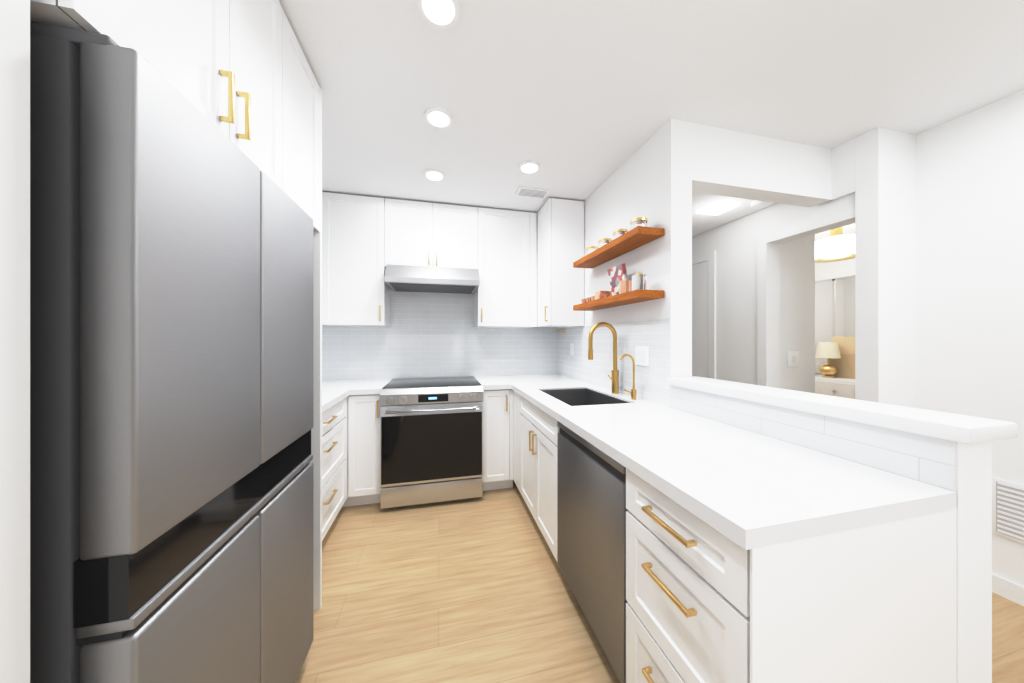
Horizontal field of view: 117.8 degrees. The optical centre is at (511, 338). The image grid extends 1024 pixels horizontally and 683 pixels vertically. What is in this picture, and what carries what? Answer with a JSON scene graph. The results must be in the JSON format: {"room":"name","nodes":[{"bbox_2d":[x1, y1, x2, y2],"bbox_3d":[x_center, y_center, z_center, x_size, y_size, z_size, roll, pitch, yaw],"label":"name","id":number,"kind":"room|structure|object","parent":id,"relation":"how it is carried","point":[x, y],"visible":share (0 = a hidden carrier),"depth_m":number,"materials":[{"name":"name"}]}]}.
{"room":"kitchen","nodes":[
{"label":"kitchen","id":0,"kind":"room"},
{"bbox_2d":[0,0,29,682],"bbox_3d":[-0.883,0.040,-0.523,0.820,2.500,1.790,0,0,-13],"label":"wall","id":1,"kind":"structure","parent":0,"point":[14,341],"depth_m":0.43,"materials":[{"name":"white paint"}]},
{"bbox_2d":[393,374,533,378],"bbox_3d":[-0.741,0.040,3.103,2.770,2.500,0.120,0,0,-13],"label":"wall","id":2,"kind":"structure","parent":0,"point":[436,377],"depth_m":3.03,"materials":[{"name":"white paint"}]},
{"bbox_2d":[322,192,389,326],"bbox_3d":[-1.354,-0.657,2.720,0.482,1.081,0.326,0,0,-13],"label":"upper cabinet","id":3,"kind":"object","parent":2,"relation":"attached to","point":[366,240],"depth_m":2.57,"materials":[{"name":"white wood"}]},
{"bbox_2d":[386,198,477,268],"bbox_3d":[-0.733,-0.906,2.867,0.793,0.582,0.326,0,0,-13],"label":"upper cabinet","id":4,"kind":"object","parent":2,"relation":"attached to","point":[418,233],"depth_m":2.71,"materials":[{"name":"white wood"}]},
{"bbox_2d":[384,264,479,293],"bbox_3d":[-0.702,-0.533,2.783,0.758,0.162,0.509,0,0,-13],"label":"range hood","id":5,"kind":"object","parent":4,"relation":"attached to","point":[409,278],"visible":1,"depth_m":2.59,"materials":[{"name":"silver metal"}]},
{"bbox_2d":[322,288,556,379],"bbox_3d":[-0.737,-0.122,3.039,2.510,0.995,0.006,0,0,-13],"label":"tile","id":6,"kind":"structure","parent":2,"relation":"attached to","point":[425,334],"depth_m":3.03,"materials":[{"name":"white tile"}]},
{"bbox_2d":[474,207,536,327],"bbox_3d":[-0.075,-0.657,3.023,0.558,1.081,0.326,0,0,-13],"label":"upper cabinet","id":7,"kind":"object","parent":2,"relation":"attached to","point":[506,295],"depth_m":2.87,"materials":[{"name":"white wood"}]},
{"bbox_2d":[533,404,558,439],"bbox_3d":[0.254,0.518,2.023,0.012,0.203,0.644,0,0,-13],"label":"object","id":8,"kind":"structure","parent":0,"relation":"attached to","point":[550,424],"depth_m":1.80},
{"bbox_2d":[279,0,1023,240],"bbox_3d":[1.588,-1.260,1.970,6.800,0.100,5.500,0,0,-13],"label":"ceiling","id":9,"kind":"structure","parent":0,"point":[580,100],"depth_m":1.43,"materials":[{"name":"white paint"}]},
{"bbox_2d":[424,169,444,180],"bbox_3d":[-0.570,-1.203,2.270,0.150,0.013,0.150,0,0,-13],"label":"recessed light","id":10,"kind":"object","parent":9,"relation":"in","point":[434,175],"visible":0.98,"depth_m":2.26,"materials":[{"name":"white"}]},
{"bbox_2d":[417,0,459,28],"bbox_3d":[-0.266,-1.203,1.119,0.150,0.013,0.150,0,0,-13],"label":"recessed light","id":11,"kind":"object","parent":9,"relation":"in","point":[441,14],"visible":1,"depth_m":1.13,"materials":[{"name":"white"}]},
{"bbox_2d":[424,107,452,128],"bbox_3d":[-0.400,-1.203,1.683,0.150,0.013,0.150,0,0,-13],"label":"recessed light","id":12,"kind":"object","parent":9,"relation":"in","point":[439,117],"visible":0.94,"depth_m":1.67,"materials":[{"name":"white plastic"}]},
{"bbox_2d":[519,161,539,173],"bbox_3d":[0.123,-1.203,2.167,0.150,0.013,0.150,0,0,-13],"label":"recessed light","id":13,"kind":"object","parent":9,"relation":"in","point":[529,167],"visible":0.96,"depth_m":2.15,"materials":[{"name":"white plastic"}]},
{"bbox_2d":[515,186,549,198],"bbox_3d":[0.169,-1.203,2.538,0.260,0.013,0.140,0,0,-13],"label":"ceiling vent","id":14,"kind":"object","parent":9,"relation":"in","point":[532,192],"visible":0.98,"depth_m":2.52,"materials":[{"name":"white metal"}]},
{"bbox_2d":[815,227,854,262],"bbox_3d":[3.479,-1.036,3.313,0.350,0.348,0.350,0,0,-13],"label":"light","id":15,"kind":"object","parent":9,"relation":"hanging from","point":[836,245],"visible":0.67,"depth_m":3.23,"materials":[{"name":"white fabric"}]},
{"bbox_2d":[296,480,1023,682],"bbox_3d":[1.588,1.330,1.970,6.800,0.080,5.500,0,0,-13],"label":"floor","id":16,"kind":"structure","parent":0,"point":[474,590],"depth_m":1.48,"materials":[{"name":"brown wood"}]},
{"bbox_2d":[30,21,312,682],"bbox_3d":[-1.082,0.396,0.792,0.760,1.788,0.760,0,0,-13],"label":"fridge","id":17,"kind":"object","parent":16,"relation":"on","point":[171,375],"visible":0.96,"depth_m":0.56,"materials":[{"name":"grey metal"}]},
{"bbox_2d":[30,0,321,232],"bbox_3d":[-1.134,-0.854,0.905,0.748,0.687,1.045,0,0,-13],"label":"upper cabinet","id":18,"kind":"object","parent":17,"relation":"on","point":[239,74],"visible":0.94,"depth_m":0.87,"materials":[{"name":"white wood"}]},
{"bbox_2d":[309,232,321,609],"bbox_3d":[-1.266,0.391,1.400,0.718,1.799,0.020,0,0,-13],"label":"panel","id":19,"kind":"object","parent":16,"relation":"on","point":[316,442],"visible":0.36,"depth_m":1.47,"materials":[{"name":"white wood"}]},
{"bbox_2d":[322,397,347,540],"bbox_3d":[-1.409,0.853,1.825,0.638,0.874,0.866,0,0,-13],"label":"base cabinet","id":20,"kind":"object","parent":16,"relation":"on","point":[334,457],"visible":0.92,"depth_m":2.01,"materials":[{"name":"white wood"}]},
{"bbox_2d":[322,379,361,411],"bbox_3d":[-1.479,0.395,2.111,0.623,0.040,1.455,0,0,-13],"label":"countertop","id":21,"kind":"structure","parent":20,"relation":"on","point":[333,391],"depth_m":2.25,"materials":[{"name":"stone"}]},
{"bbox_2d":[350,378,392,394],"bbox_3d":[-1.162,0.395,2.611,0.210,0.040,0.629,0,0,-13],"label":"countertop","id":22,"kind":"structure","parent":20,"relation":"on","point":[367,386],"depth_m":2.44,"materials":[{"name":"stone"}]},
{"bbox_2d":[342,394,380,506],"bbox_3d":[-1.471,0.853,2.533,0.844,0.874,0.636,0,0,-13],"label":"base cabinet","id":23,"kind":"object","parent":16,"relation":"on","point":[364,487],"visible":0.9,"depth_m":2.33,"materials":[{"name":"white wood"}]},
{"bbox_2d":[380,376,482,508],"bbox_3d":[-0.672,0.833,2.660,0.762,0.915,0.713,0,0,-13],"label":"range","id":24,"kind":"object","parent":16,"relation":"on","point":[431,440],"visible":0.98,"depth_m":2.36,"materials":[{"name":"silver metal"}]},
{"bbox_2d":[381,376,481,390],"bbox_3d":[-0.686,0.384,2.717,0.762,0.017,0.595,0,0,-13],"label":"cooktop","id":25,"kind":"object","parent":24,"relation":"in","point":[401,383],"depth_m":2.66,"materials":[{"name":"black glass"}]},
{"bbox_2d":[482,389,512,490],"bbox_3d":[-0.175,0.853,2.840,0.282,0.874,0.636,0,0,-13],"label":"base cabinet","id":26,"kind":"object","parent":16,"relation":"on","point":[498,439],"visible":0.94,"depth_m":2.57,"materials":[{"name":"white wood"}]},
{"bbox_2d":[474,375,509,389],"bbox_3d":[-0.206,0.395,2.838,0.224,0.040,0.629,0,0,-13],"label":"countertop","id":27,"kind":"structure","parent":26,"relation":"on","point":[497,382],"depth_m":2.66,"materials":[{"name":"stone"}]},
{"bbox_2d":[517,420,557,562],"bbox_3d":[0.453,0.966,2.072,0.625,0.650,0.782,0,0,-13],"label":"base cabinet","id":28,"kind":"object","parent":16,"relation":"on","point":[537,451],"depth_m":1.91,"materials":[{"name":"white wood"}]},
{"bbox_2d":[533,420,557,443],"bbox_3d":[0.459,0.626,2.072,0.434,0.012,0.644,0,0,-13],"label":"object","id":29,"kind":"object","parent":28,"relation":"on","point":[534,421],"depth_m":1.68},
{"bbox_2d":[513,388,595,485],"bbox_3d":[0.338,0.854,2.556,0.625,0.874,0.214,0,0,-13],"label":"base cabinet","id":30,"kind":"object","parent":16,"relation":"on","point":[522,408],"depth_m":2.41,"materials":[{"name":"white wood"}]},
{"bbox_2d":[518,374,573,381],"bbox_3d":[0.253,0.395,2.947,0.360,0.040,0.629,0,0,-13],"label":"countertop","id":31,"kind":"structure","parent":30,"relation":"on","point":[536,377],"depth_m":2.93,"materials":[{"name":"stone"}]},
{"bbox_2d":[558,421,628,682],"bbox_3d":[0.591,0.854,1.393,0.587,0.863,0.595,0,0,-13],"label":"dishwasher","id":32,"kind":"object","parent":16,"relation":"on","point":[592,509],"visible":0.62,"depth_m":1.22,"materials":[{"name":"grey metal"}]},
{"bbox_2d":[626,468,956,682],"bbox_3d":[0.736,0.854,0.896,0.633,0.874,0.431,0,0,-13],"label":"base cabinet","id":33,"kind":"object","parent":16,"relation":"on","point":[707,603],"depth_m":0.71,"materials":[{"name":"white wood"}]},
{"bbox_2d":[502,374,955,549],"bbox_3d":[0.469,0.395,1.965,0.646,0.040,2.639,0,0,-13],"label":"countertop","id":34,"kind":"structure","parent":33,"relation":"on","point":[745,489],"depth_m":0.85,"materials":[{"name":"stone"}]},
{"bbox_2d":[588,322,618,393],"bbox_3d":[0.618,0.129,2.144,0.229,0.491,0.118,0,0,-13],"label":"faucet","id":35,"kind":"object","parent":34,"relation":"on","point":[614,377],"visible":1,"depth_m":2.11,"materials":[{"name":"gold metal"}]},
{"bbox_2d":[619,354,635,398],"bbox_3d":[0.720,0.234,1.918,0.116,0.281,0.032,0,0,-13],"label":"filter faucet","id":36,"kind":"object","parent":34,"relation":"on","point":[633,393],"visible":1,"depth_m":1.92,"materials":[{"name":"gold metal"}]},
{"bbox_2d":[815,374,854,398],"bbox_3d":[4.123,0.890,3.985,0.513,0.800,0.750,0,0,-13],"label":"dresser","id":37,"kind":"object","parent":16,"relation":"on","point":[840,387],"visible":0.08,"depth_m":3.76,"materials":[{"name":"white wood"}]},
{"bbox_2d":[815,342,840,377],"bbox_3d":[4.030,0.265,3.937,0.230,0.449,0.230,0,0,-13],"label":"lamp","id":38,"kind":"object","parent":37,"relation":"on","point":[827,350],"visible":1,"depth_m":3.88,"materials":[{"name":"gold metal"}]},
{"bbox_2d":[829,354,854,378],"bbox_3d":[4.276,0.340,3.908,0.215,0.299,0.310,0,0,-13],"label":"cardboard box","id":39,"kind":"object","parent":37,"relation":"on","point":[844,364],"visible":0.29,"depth_m":3.87,"materials":[{"name":"beige cardboard"}]},
{"bbox_2d":[831,337,854,353],"bbox_3d":[4.278,0.080,3.919,0.185,0.219,0.250,0,0,-13],"label":"cardboard box","id":40,"kind":"object","parent":39,"relation":"on","point":[846,345],"visible":0.5,"depth_m":3.88,"materials":[{"name":"beige cardboard"}]},
{"bbox_2d":[692,192,774,236],"bbox_3d":[1.260,-1.030,2.954,1.061,0.040,2.033,0,0,-13],"label":"ceiling","id":41,"kind":"structure","parent":0,"point":[701,223],"depth_m":2.46,"materials":[{"name":"white paint"}]},
{"bbox_2d":[696,201,739,214],"bbox_3d":[1.576,-1.002,2.368,0.200,0.014,0.200,0,0,-13],"label":"recessed light","id":42,"kind":"object","parent":41,"relation":"in","point":[717,207],"visible":0.96,"depth_m":2.35,"materials":[{"name":"white plastic"}]},
{"bbox_2d":[751,200,771,208],"bbox_3d":[1.827,-0.995,2.263,0.120,0.030,0.120,0,0,-13],"label":"smoke detector","id":43,"kind":"object","parent":41,"relation":"attached to","point":[755,204],"visible":0.71,"depth_m":2.25,"materials":[{"name":"white plastic"}]},
{"bbox_2d":[692,123,831,206],"bbox_3d":[1.509,-1.050,1.906,1.063,0.320,0.120,0,0,-13],"label":"wall","id":44,"kind":"structure","parent":0,"point":[732,163],"depth_m":1.85,"materials":[{"name":"white paint"}]},
{"bbox_2d":[692,193,854,387],"bbox_3d":[1.812,0.040,3.323,0.120,2.500,2.970,0,0,-13],"label":"wall","id":45,"kind":"structure","parent":0,"point":[733,244],"depth_m":2.54,"materials":[{"name":"white paint"}]},
{"bbox_2d":[692,261,707,377],"bbox_3d":[1.757,0.273,3.264,0.010,2.015,0.750,0,0,-13],"label":"hall door","id":46,"kind":"structure","parent":45,"relation":"in","point":[699,319],"depth_m":2.98,"materials":[{"name":"white wood"}]},
{"bbox_2d":[692,206,854,386],"bbox_3d":[1.870,0.240,2.782,0.016,2.100,1.890,0,0,-13],"label":"trim","id":47,"kind":"structure","parent":45,"relation":"attached to","point":[764,240],"depth_m":2.41,"materials":[{"name":"white wood"}]},
{"bbox_2d":[557,119,991,682],"bbox_3d":[0.856,0.040,2.060,0.137,2.500,2.646,0,0,-13],"label":"wall","id":48,"kind":"structure","parent":0,"point":[650,179],"depth_m":1.71,"materials":[{"name":"white paint"}]},
{"bbox_2d":[537,198,583,326],"bbox_3d":[0.418,-0.656,2.815,0.353,1.081,0.345,0,0,-13],"label":"upper cabinet","id":49,"kind":"object","parent":48,"relation":"attached to","point":[560,251],"visible":0.98,"depth_m":2.66,"materials":[{"name":"white wood"}]},
{"bbox_2d":[544,392,584,405],"bbox_3d":[0.386,0.518,2.379,0.410,0.203,0.012,0,0,-13],"label":"sink","id":50,"kind":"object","parent":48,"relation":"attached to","point":[570,398],"depth_m":2.39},
{"bbox_2d":[585,392,616,404],"bbox_3d":[0.664,0.518,2.121,0.012,0.203,0.644,0,0,-13],"label":"sink","id":51,"kind":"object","parent":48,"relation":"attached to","point":[591,398],"depth_m":2.29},
{"bbox_2d":[556,319,670,406],"bbox_3d":[0.676,0.133,2.510,0.006,0.485,1.676,0,0,-13],"label":"tile","id":52,"kind":"structure","parent":48,"relation":"attached to","point":[651,383],"depth_m":2.12,"materials":[{"name":"white tile"}]},
{"bbox_2d":[570,343,573,355],"bbox_3d":[0.570,0.098,2.923,0.009,0.115,0.075,0,0,-13],"label":"outlet","id":53,"kind":"object","parent":52,"relation":"attached to","point":[571,348],"visible":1,"depth_m":2.91,"materials":[{"name":"white plastic"}]},
{"bbox_2d":[635,346,648,365],"bbox_3d":[0.808,0.105,1.918,0.009,0.120,0.130,0,0,-13],"label":"outlet","id":54,"kind":"object","parent":52,"relation":"attached to","point":[641,355],"visible":1,"depth_m":1.91,"materials":[{"name":"white plastic"}]},
{"bbox_2d":[573,289,663,310],"bbox_3d":[0.677,-0.253,2.124,0.168,0.041,0.840,0,0,-13],"label":"shelf","id":55,"kind":"object","parent":48,"relation":"attached to","point":[632,297],"visible":1,"depth_m":1.91,"materials":[{"name":"brown wood"}]},
{"bbox_2d":[595,291,611,299],"bbox_3d":[0.657,-0.307,2.212,0.100,0.066,0.080,0,0,-13],"label":"box","id":56,"kind":"object","parent":55,"relation":"on","point":[600,294],"visible":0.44,"depth_m":2.17,"materials":[{"name":"brown cardboard"}]},
{"bbox_2d":[608,263,627,295],"bbox_3d":[0.709,-0.377,2.049,0.067,0.210,0.170,0,0,-13],"label":"cookbook","id":57,"kind":"object","parent":55,"relation":"on","point":[617,274],"visible":0.57,"depth_m":2.04,"materials":[{"name":"multicoloured paper"}]},
{"bbox_2d":[620,280,631,293],"bbox_3d":[0.707,-0.317,1.915,0.070,0.086,0.070,0,0,-13],"label":"copper mug","id":58,"kind":"object","parent":55,"relation":"on","point":[625,285],"visible":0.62,"depth_m":1.89,"materials":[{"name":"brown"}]},
{"bbox_2d":[632,273,645,290],"bbox_3d":[0.743,-0.330,1.805,0.080,0.111,0.080,0,0,-13],"label":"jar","id":59,"kind":"object","parent":55,"relation":"on","point":[638,280],"visible":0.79,"depth_m":1.77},
{"bbox_2d":[573,226,663,268],"bbox_3d":[0.677,-0.602,2.124,0.168,0.040,0.840,0,0,-13],"label":"shelf","id":60,"kind":"object","parent":48,"relation":"attached to","point":[633,239],"visible":1,"depth_m":1.94,"materials":[{"name":"brown wood"}]},
{"bbox_2d":[586,246,598,254],"bbox_3d":[0.618,-0.669,2.377,0.096,0.093,0.096,0,0,-13],"label":"jar","id":61,"kind":"object","parent":60,"relation":"on","point":[589,249],"visible":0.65,"depth_m":2.34,"materials":[{"name":"clear glass"}]},
{"bbox_2d":[598,238,611,247],"bbox_3d":[0.662,-0.669,2.192,0.096,0.093,0.096,0,0,-13],"label":"jar","id":62,"kind":"object","parent":60,"relation":"on","point":[602,242],"visible":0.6,"depth_m":2.15,"materials":[{"name":"clear glass"}]},
{"bbox_2d":[613,228,627,239],"bbox_3d":[0.706,-0.669,2.007,0.096,0.093,0.096,0,0,-13],"label":"jar","id":63,"kind":"object","parent":60,"relation":"on","point":[618,232],"visible":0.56,"depth_m":1.97,"materials":[{"name":"clear glass"}]},
{"bbox_2d":[630,217,647,229],"bbox_3d":[0.750,-0.669,1.822,0.096,0.093,0.096,0,0,-13],"label":"jar","id":64,"kind":"object","parent":60,"relation":"on","point":[638,221],"visible":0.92,"depth_m":1.78,"materials":[{"name":"clear glass"}]},
{"bbox_2d":[670,385,955,491],"bbox_3d":[0.980,0.312,1.227,0.006,0.125,0.961,0,0,-13],"label":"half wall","id":65,"kind":"structure","parent":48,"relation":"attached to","point":[926,459],"depth_m":0.98,"materials":[{"name":"white tile"}]},
{"bbox_2d":[668,376,1017,443],"bbox_3d":[1.054,0.229,1.226,0.193,0.041,0.989,0,0,-13],"label":"ledge","id":66,"kind":"structure","parent":48,"relation":"on","point":[965,429],"depth_m":0.91,"materials":[{"name":"white stone"}]},
{"bbox_2d":[780,235,814,392],"bbox_3d":[2.027,0.040,3.606,0.430,2.500,2.280,0,0,-13],"label":"wall","id":67,"kind":"structure","parent":0,"point":[797,294],"depth_m":2.50,"materials":[{"name":"white paint"}]},
{"bbox_2d":[787,351,798,366],"bbox_3d":[2.265,0.163,2.485,0.115,0.125,0.009,0,0,-13],"label":"bedroom light switch","id":68,"kind":"object","parent":67,"relation":"attached to","point":[792,358],"visible":1,"depth_m":2.48,"materials":[{"name":"white plastic"}]},
{"bbox_2d":[815,258,854,373],"bbox_3d":[4.468,0.040,3.954,0.120,2.500,2.970,0,0,-13],"label":"wall","id":69,"kind":"structure","parent":0,"point":[832,270],"depth_m":4.17,"materials":[{"name":"white paint"}]},
{"bbox_2d":[815,275,854,372],"bbox_3d":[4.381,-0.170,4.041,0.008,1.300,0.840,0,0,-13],"label":"closet","id":70,"kind":"object","parent":69,"relation":"attached to","point":[834,307],"visible":0.27,"depth_m":4.17,"materials":[{"name":"white"}]},
{"bbox_2d":[832,138,854,199],"bbox_3d":[2.127,-1.050,1.931,0.150,0.320,0.116,0,0,-13],"label":"wall","id":71,"kind":"structure","parent":0,"point":[843,170],"depth_m":1.91,"materials":[{"name":"white paint"}]},
{"bbox_2d":[855,127,915,407],"bbox_3d":[3.480,0.040,2.141,2.880,2.500,0.100,0,0,-13],"label":"wall","id":72,"kind":"structure","parent":0,"point":[885,266],"depth_m":1.80,"materials":[{"name":"white paint"}]},
{"bbox_2d":[916,90,1023,585],"bbox_3d":[2.740,0.040,0.666,0.120,2.500,2.430,0,0,-13],"label":"wall","id":73,"kind":"structure","parent":0,"point":[970,264],"depth_m":1.62,"materials":[{"name":"white paint"}]},
{"bbox_2d":[992,573,1023,605],"bbox_3d":[2.408,1.245,1.147,0.305,0.090,3.519,0,0,-13],"label":"baseboard","id":74,"kind":"structure","parent":73,"relation":"attached to","point":[1008,589],"depth_m":1.53,"materials":[{"name":"white wood"}]},
{"bbox_2d":[992,477,1023,543],"bbox_3d":[2.512,0.848,1.331,0.016,0.285,0.510,0,0,-13],"label":"air vent","id":75,"kind":"object","parent":73,"relation":"in","point":[1008,509],"visible":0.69,"depth_m":1.53,"materials":[{"name":"white metal"}]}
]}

